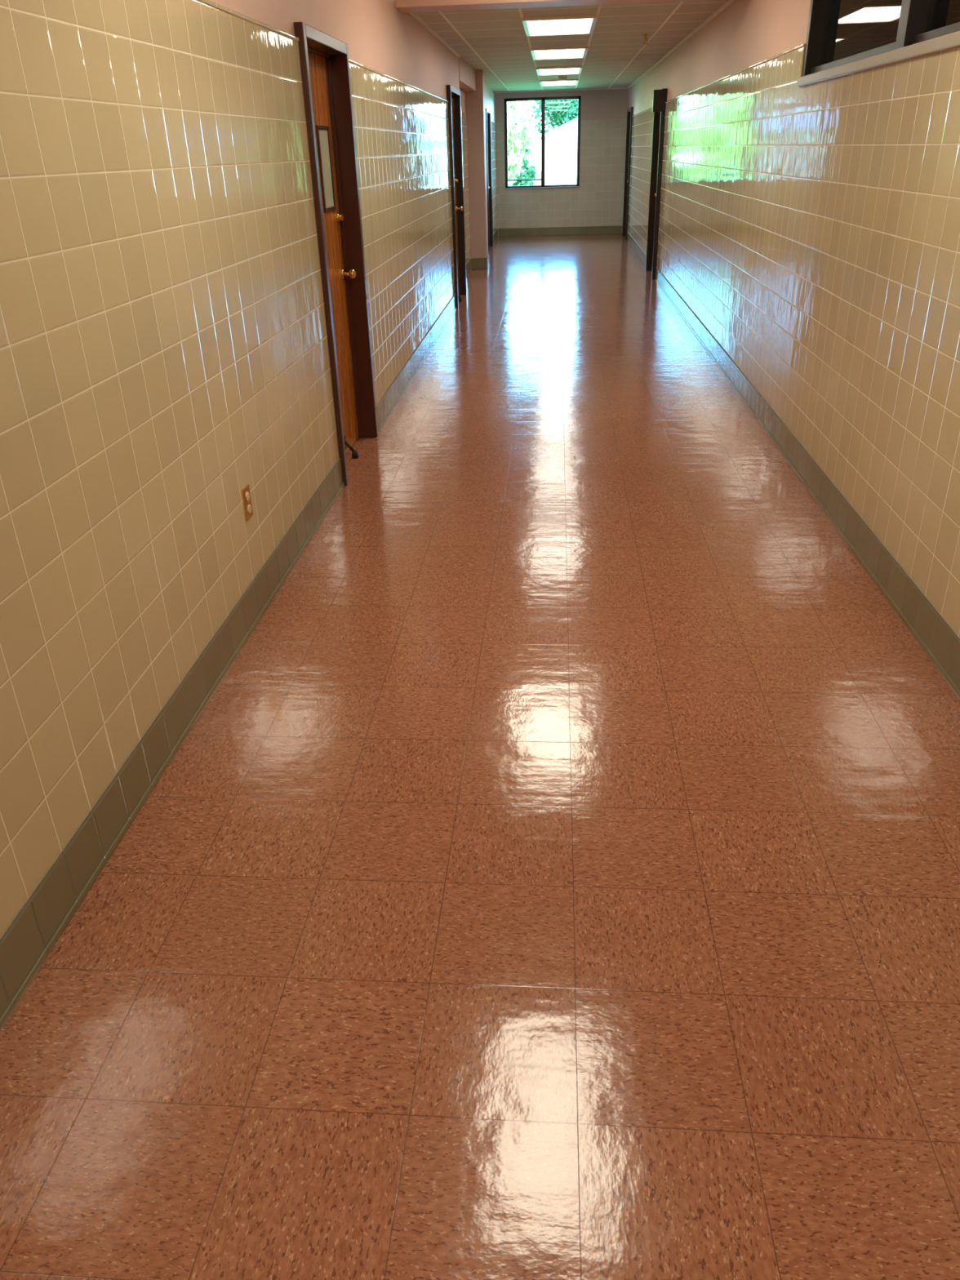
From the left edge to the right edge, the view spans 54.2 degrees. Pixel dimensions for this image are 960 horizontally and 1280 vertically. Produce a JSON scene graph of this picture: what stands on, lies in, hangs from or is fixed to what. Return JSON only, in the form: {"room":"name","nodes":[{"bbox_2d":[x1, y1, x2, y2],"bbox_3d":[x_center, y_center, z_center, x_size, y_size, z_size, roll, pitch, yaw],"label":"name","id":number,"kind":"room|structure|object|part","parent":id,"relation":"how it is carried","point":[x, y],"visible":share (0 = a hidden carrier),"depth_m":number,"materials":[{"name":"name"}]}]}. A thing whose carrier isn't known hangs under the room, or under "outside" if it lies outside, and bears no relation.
{"room":"school corridor","nodes":[
{"label":"school corridor","id":0,"kind":"room"},
{"bbox_2d":[0,0,497,938],"bbox_3d":[-0.601,-3.940,8.004,0.295,2.700,22.700,1,28,4],"label":"wall","id":1,"kind":"structure","parent":0,"point":[164,351],"depth_m":2.62,"materials":[{"name":"tile"}]},
{"bbox_2d":[241,484,253,521],"bbox_3d":[-0.843,-0.499,3.410,0.010,0.116,0.072,1,28,4],"label":"wall outlet","id":2,"kind":"object","parent":1,"relation":"attached to","point":[246,493],"visible":1,"depth_m":3.40,"materials":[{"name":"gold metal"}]},
{"bbox_2d":[0,228,498,1031],"bbox_3d":[-0.436,-2.811,8.584,0.249,0.152,22.700,1,28,4],"label":"baseboard","id":3,"kind":"structure","parent":1,"relation":"attached to","point":[25,945],"depth_m":2.60,"materials":[{"name":"tile"}]},
{"bbox_2d":[307,51,358,454],"bbox_3d":[-0.822,-1.925,4.913,0.042,1.989,0.874,1,28,4],"label":"door","id":4,"kind":"structure","parent":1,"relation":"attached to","point":[317,67],"depth_m":5.13,"materials":[{"name":"brown wood"}]},
{"bbox_2d":[315,124,336,212],"bbox_3d":[-0.795,-2.436,4.858,0.010,0.396,0.256,1,28,4],"label":"window","id":5,"kind":"structure","parent":4,"relation":"attached to","point":[317,126],"depth_m":4.86,"materials":[{"name":"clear glass"}]},
{"bbox_3d":[-0.798,-2.436,4.858,0.004,0.360,0.220,1,28,4],"label":"viewing panel glass","id":6,"kind":"part","parent":5,"relation":"part of","materials":[{"name":"clear glass"}]},
{"bbox_2d":[336,213,355,279],"bbox_3d":[-0.737,-2.176,5.194,0.081,0.348,0.064,1,28,4],"label":"handle","id":7,"kind":"object","parent":4,"relation":"attached to","point":[352,273],"visible":1,"depth_m":5.24,"materials":[{"name":"gold metal"}]},
{"bbox_2d":[344,435,358,458],"bbox_3d":[-0.738,-1.101,5.355,0.080,0.129,0.045,-3,28,-2],"label":"door stop","id":8,"kind":"object","parent":4,"relation":"attached to","point":[354,453],"visible":0.88,"depth_m":5.36,"materials":[{"name":"black metal"}]},
{"bbox_2d":[293,22,377,485],"bbox_3d":[-0.781,-1.945,4.899,0.181,2.049,0.980,1,28,4],"label":"frame","id":9,"kind":"object","parent":1,"relation":"attached to","point":[335,52],"visible":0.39,"depth_m":5.00,"materials":[{"name":"red metal"}]},
{"bbox_2d":[451,96,459,294],"bbox_3d":[-0.329,-4.849,10.392,0.042,2.069,0.994,1,28,4],"label":"slab","id":10,"kind":"object","parent":1,"relation":"attached to","point":[452,114],"visible":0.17,"depth_m":10.79,"materials":[{"name":"brown wood"}]},
{"bbox_2d":[452,137,455,177],"bbox_3d":[-0.297,-5.353,10.408,0.010,0.396,0.256,1,28,4],"label":"window","id":11,"kind":"structure","parent":10,"relation":"attached to","point":[452,137],"depth_m":10.48,"materials":[{"name":"clear glass"}]},
{"bbox_3d":[-0.300,-5.353,10.409,0.004,0.360,0.220,1,28,4],"label":"viewing panel glass","id":12,"kind":"part","parent":11,"relation":"part of","materials":[{"name":"clear glass"}]},
{"bbox_2d":[454,178,462,211],"bbox_3d":[-0.239,-5.092,10.744,0.081,0.348,0.064,1,28,4],"label":"handle","id":13,"kind":"object","parent":10,"relation":"attached to","point":[460,208],"visible":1,"depth_m":10.79,"materials":[{"name":"gold metal"}]},
{"bbox_2d":[446,84,466,307],"bbox_3d":[-0.321,-4.870,10.381,0.185,2.129,1.100,1,28,4],"label":"frame","id":14,"kind":"object","parent":1,"relation":"attached to","point":[452,91],"visible":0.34,"depth_m":10.53,"materials":[{"name":"brown wood"}]},
{"bbox_2d":[458,57,475,91],"bbox_3d":[-0.211,-6.975,11.588,0.128,0.238,2.294,1,28,4],"label":"trim","id":15,"kind":"structure","parent":1,"relation":"attached to","point":[466,73],"depth_m":11.49,"materials":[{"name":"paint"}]},
{"bbox_2d":[485,107,493,251],"bbox_3d":[0.079,-7.792,15.948,0.185,2.129,1.000,1,28,4],"label":"frame","id":16,"kind":"object","parent":1,"relation":"attached to","point":[488,135],"visible":0.21,"depth_m":16.11,"materials":[{"name":"brown wood"}]},
{"bbox_2d":[395,0,707,13],"bbox_3d":[0.622,-4.487,6.369,2.383,0.279,0.300,1,28,4],"label":"trim","id":17,"kind":"structure","parent":1,"relation":"attached to","point":[403,6],"depth_m":6.41,"materials":[{"name":"pink paint"}]},
{"bbox_2d":[409,0,734,93],"bbox_3d":[1.061,-7.340,11.976,2.460,0.021,12.310,1,28,4],"label":"trim","id":18,"kind":"structure","parent":1,"relation":"attached to","point":[728,2],"depth_m":9.42,"materials":[{"name":"white metal"}]},
{"bbox_2d":[465,70,488,257],"bbox_3d":[-0.082,-6.606,13.300,0.330,2.490,0.400,1,28,4],"label":"pillar","id":19,"kind":"structure","parent":0,"point":[475,107],"depth_m":13.10,"materials":[{"name":"paint"}]},
{"bbox_2d":[0,234,959,1279],"bbox_3d":[0.595,-2.688,8.562,3.400,0.100,23.100,1,28,4],"label":"floor","id":20,"kind":"structure","parent":0,"point":[557,875],"depth_m":2.19,"materials":[{"name":"tile"}]},
{"bbox_2d":[494,87,628,235],"bbox_3d":[1.549,-9.143,18.061,2.770,2.490,0.200,1,28,4],"label":"wall","id":21,"kind":"structure","parent":0,"point":[598,201],"depth_m":18.06,"materials":[{"name":"grey tile"}]},
{"bbox_2d":[504,186,580,189],"bbox_3d":[1.203,-8.759,18.178,1.470,0.021,0.060,1,28,4],"label":"sill","id":22,"kind":"structure","parent":21,"relation":"attached to","point":[561,186],"depth_m":18.15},
{"bbox_2d":[504,95,581,187],"bbox_3d":[1.188,-9.458,17.886,1.430,1.530,0.070,1,28,4],"label":"frame","id":23,"kind":"object","parent":21,"relation":"attached to","point":[543,100],"visible":1,"depth_m":17.82,"materials":[{"name":"brown metal"}]},
{"bbox_2d":[498,225,622,236],"bbox_3d":[1.573,-8.060,18.512,2.420,0.152,0.014,1,28,4],"label":"baseboard","id":24,"kind":"structure","parent":21,"relation":"attached to","point":[584,230],"depth_m":18.50,"materials":[{"name":"tile"}]},
{"bbox_2d":[415,0,728,92],"bbox_3d":[0.573,-5.097,7.299,3.100,0.360,23.100,1,28,4],"label":"ceiling","id":25,"kind":"structure","parent":0,"point":[494,42],"depth_m":9.31,"materials":[{"name":"tile"}]},
{"bbox_2d":[536,66,582,75],"bbox_3d":[1.092,-7.848,12.946,0.610,0.022,1.220,1,28,4],"label":"ceiling light","id":26,"kind":"object","parent":25,"relation":"attached to","point":[561,70],"depth_m":12.84,"materials":[{"name":"white plastic"}]},
{"bbox_2d":[539,79,578,86],"bbox_3d":[1.291,-9.100,15.330,0.610,0.022,1.220,1,28,4],"label":"ceiling light","id":27,"kind":"object","parent":25,"relation":"attached to","point":[568,82],"depth_m":15.25,"materials":[{"name":"white plastic"}]},
{"bbox_2d":[530,45,588,59],"bbox_3d":[0.889,-6.573,10.518,0.610,0.022,1.220,1,28,4],"label":"ceiling light","id":28,"kind":"object","parent":25,"relation":"attached to","point":[564,52],"depth_m":10.42,"materials":[{"name":"white plastic"}]},
{"bbox_2d":[522,14,597,36],"bbox_3d":[0.692,-5.335,8.161,0.610,0.022,1.220,1,28,4],"label":"ceiling light","id":29,"kind":"object","parent":25,"relation":"attached to","point":[566,24],"depth_m":8.06,"materials":[{"name":"white plastic"}]},
{"bbox_2d":[557,76,567,80],"bbox_3d":[1.249,-8.508,14.229,0.150,0.050,0.150,1,28,4],"label":"smoke detector","id":30,"kind":"object","parent":25,"relation":"attached to","point":[560,78],"visible":1,"depth_m":14.19,"materials":[{"name":"white plastic"}]},
{"bbox_2d":[642,33,649,44],"bbox_3d":[1.600,-5.797,9.054,0.070,0.080,0.070,1,28,4],"label":"sprinkler","id":31,"kind":"object","parent":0,"point":[646,34],"depth_m":9.04,"materials":[{"name":"metal"}]},
{"bbox_2d":[622,0,959,638],"bbox_3d":[2.003,-3.912,7.802,0.160,2.700,22.700,1,28,4],"label":"wall","id":32,"kind":"structure","parent":0,"point":[812,230],"depth_m":4.38,"materials":[{"name":"tile"}]},
{"bbox_2d":[197,0,805,116],"bbox_3d":[0.663,-4.142,6.942,2.413,0.013,21.198,1,28,4],"label":"trim","id":33,"kind":"structure","parent":32,"relation":"attached to","point":[206,2],"depth_m":5.15,"materials":[{"name":"tile"}]},
{"bbox_2d":[622,106,633,240],"bbox_3d":[2.756,-8.460,17.073,0.185,2.129,1.000,1,28,4],"label":"frame","id":34,"kind":"object","parent":32,"relation":"attached to","point":[630,110],"visible":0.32,"depth_m":17.17,"materials":[{"name":"brown wood"}]},
{"bbox_2d":[645,88,667,279],"bbox_3d":[2.326,-5.817,12.041,0.205,2.129,1.000,1,28,4],"label":"frame","id":35,"kind":"object","parent":32,"relation":"attached to","point":[659,117],"visible":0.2,"depth_m":12.16,"materials":[{"name":"brown wood"}]},
{"bbox_2d":[652,88,665,112],"bbox_3d":[2.195,-6.511,11.348,0.235,0.230,0.440,1,28,4],"label":"wall sign","id":36,"kind":"object","parent":32,"relation":"attached to","point":[659,95],"depth_m":11.16,"materials":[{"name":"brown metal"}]},
{"bbox_2d":[621,225,959,699],"bbox_3d":[1.953,-2.785,8.398,0.019,0.152,22.700,1,28,4],"label":"baseboard","id":37,"kind":"structure","parent":32,"relation":"attached to","point":[932,633],"depth_m":4.03,"materials":[{"name":"tile"}]},
{"bbox_2d":[796,31,959,86],"bbox_3d":[1.575,-1.859,2.884,0.148,0.042,4.690,1,28,4],"label":"sill","id":38,"kind":"structure","parent":32,"relation":"attached to","point":[949,41],"depth_m":3.58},
{"bbox_2d":[801,0,959,76],"bbox_3d":[1.567,-2.201,2.717,0.105,0.719,4.670,1,28,4],"label":"frame","id":39,"kind":"object","parent":32,"relation":"attached to","point":[914,15],"visible":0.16,"depth_m":3.77,"materials":[{"name":"brown metal"}]},
{"bbox_2d":[820,0,959,65],"bbox_3d":[1.587,-2.196,2.718,0.006,0.691,4.670,1,28,4],"label":"glass","id":40,"kind":"object","parent":32,"relation":"attached to","point":[852,27],"visible":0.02,"depth_m":4.17,"materials":[{"name":"clear glass"}]},
{"label":"outside","id":41,"kind":"structure","parent":0,"visible":0},
{"bbox_2d":[509,170,541,186],"bbox_3d":[5.990,-34.689,72.173,120.000,0.200,119.500,1,28,4],"label":"ground","id":42,"kind":"structure","parent":41,"point":[538,174],"depth_m":94.48,"materials":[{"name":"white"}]},
{"bbox_2d":[508,132,536,186],"bbox_3d":[0.579,-19.919,39.048,2.956,4.638,2.963,-24,35,-36],"label":"tree","id":43,"kind":"object","parent":42,"relation":"on","point":[529,172],"visible":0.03,"depth_m":38.92,"materials":[{"name":"green plant"}]},
{"bbox_2d":[506,101,538,186],"bbox_3d":[0.299,-14.109,27.898,2.911,4.685,2.283,1,28,4],"label":"tree","id":44,"kind":"object","parent":42,"relation":"on","point":[517,146],"visible":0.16,"depth_m":27.26,"materials":[{"name":"green plant"}]},
{"bbox_2d":[525,99,577,139],"bbox_3d":[5.314,-27.203,51.125,4.871,6.107,4.240,21,35,37],"label":"tree","id":45,"kind":"object","parent":42,"relation":"on","point":[560,112],"visible":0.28,"depth_m":50.00,"materials":[{"name":"green plant"}]},
{"bbox_2d":[544,136,577,185],"bbox_3d":[9.957,-22.793,45.527,13.700,3.210,7.000,1,28,4],"label":"wall","id":46,"kind":"structure","parent":42,"relation":"on","point":[561,153],"depth_m":42.63,"materials":[{"name":"white"}]},
{"bbox_2d":[536,117,577,138],"bbox_3d":[9.902,-24.636,44.564,14.300,1.050,7.800,1,28,4],"label":"roof shingles","id":47,"kind":"object","parent":46,"relation":"on","point":[570,128],"visible":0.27,"depth_m":42.49,"materials":[{"name":"white"}]}
]}

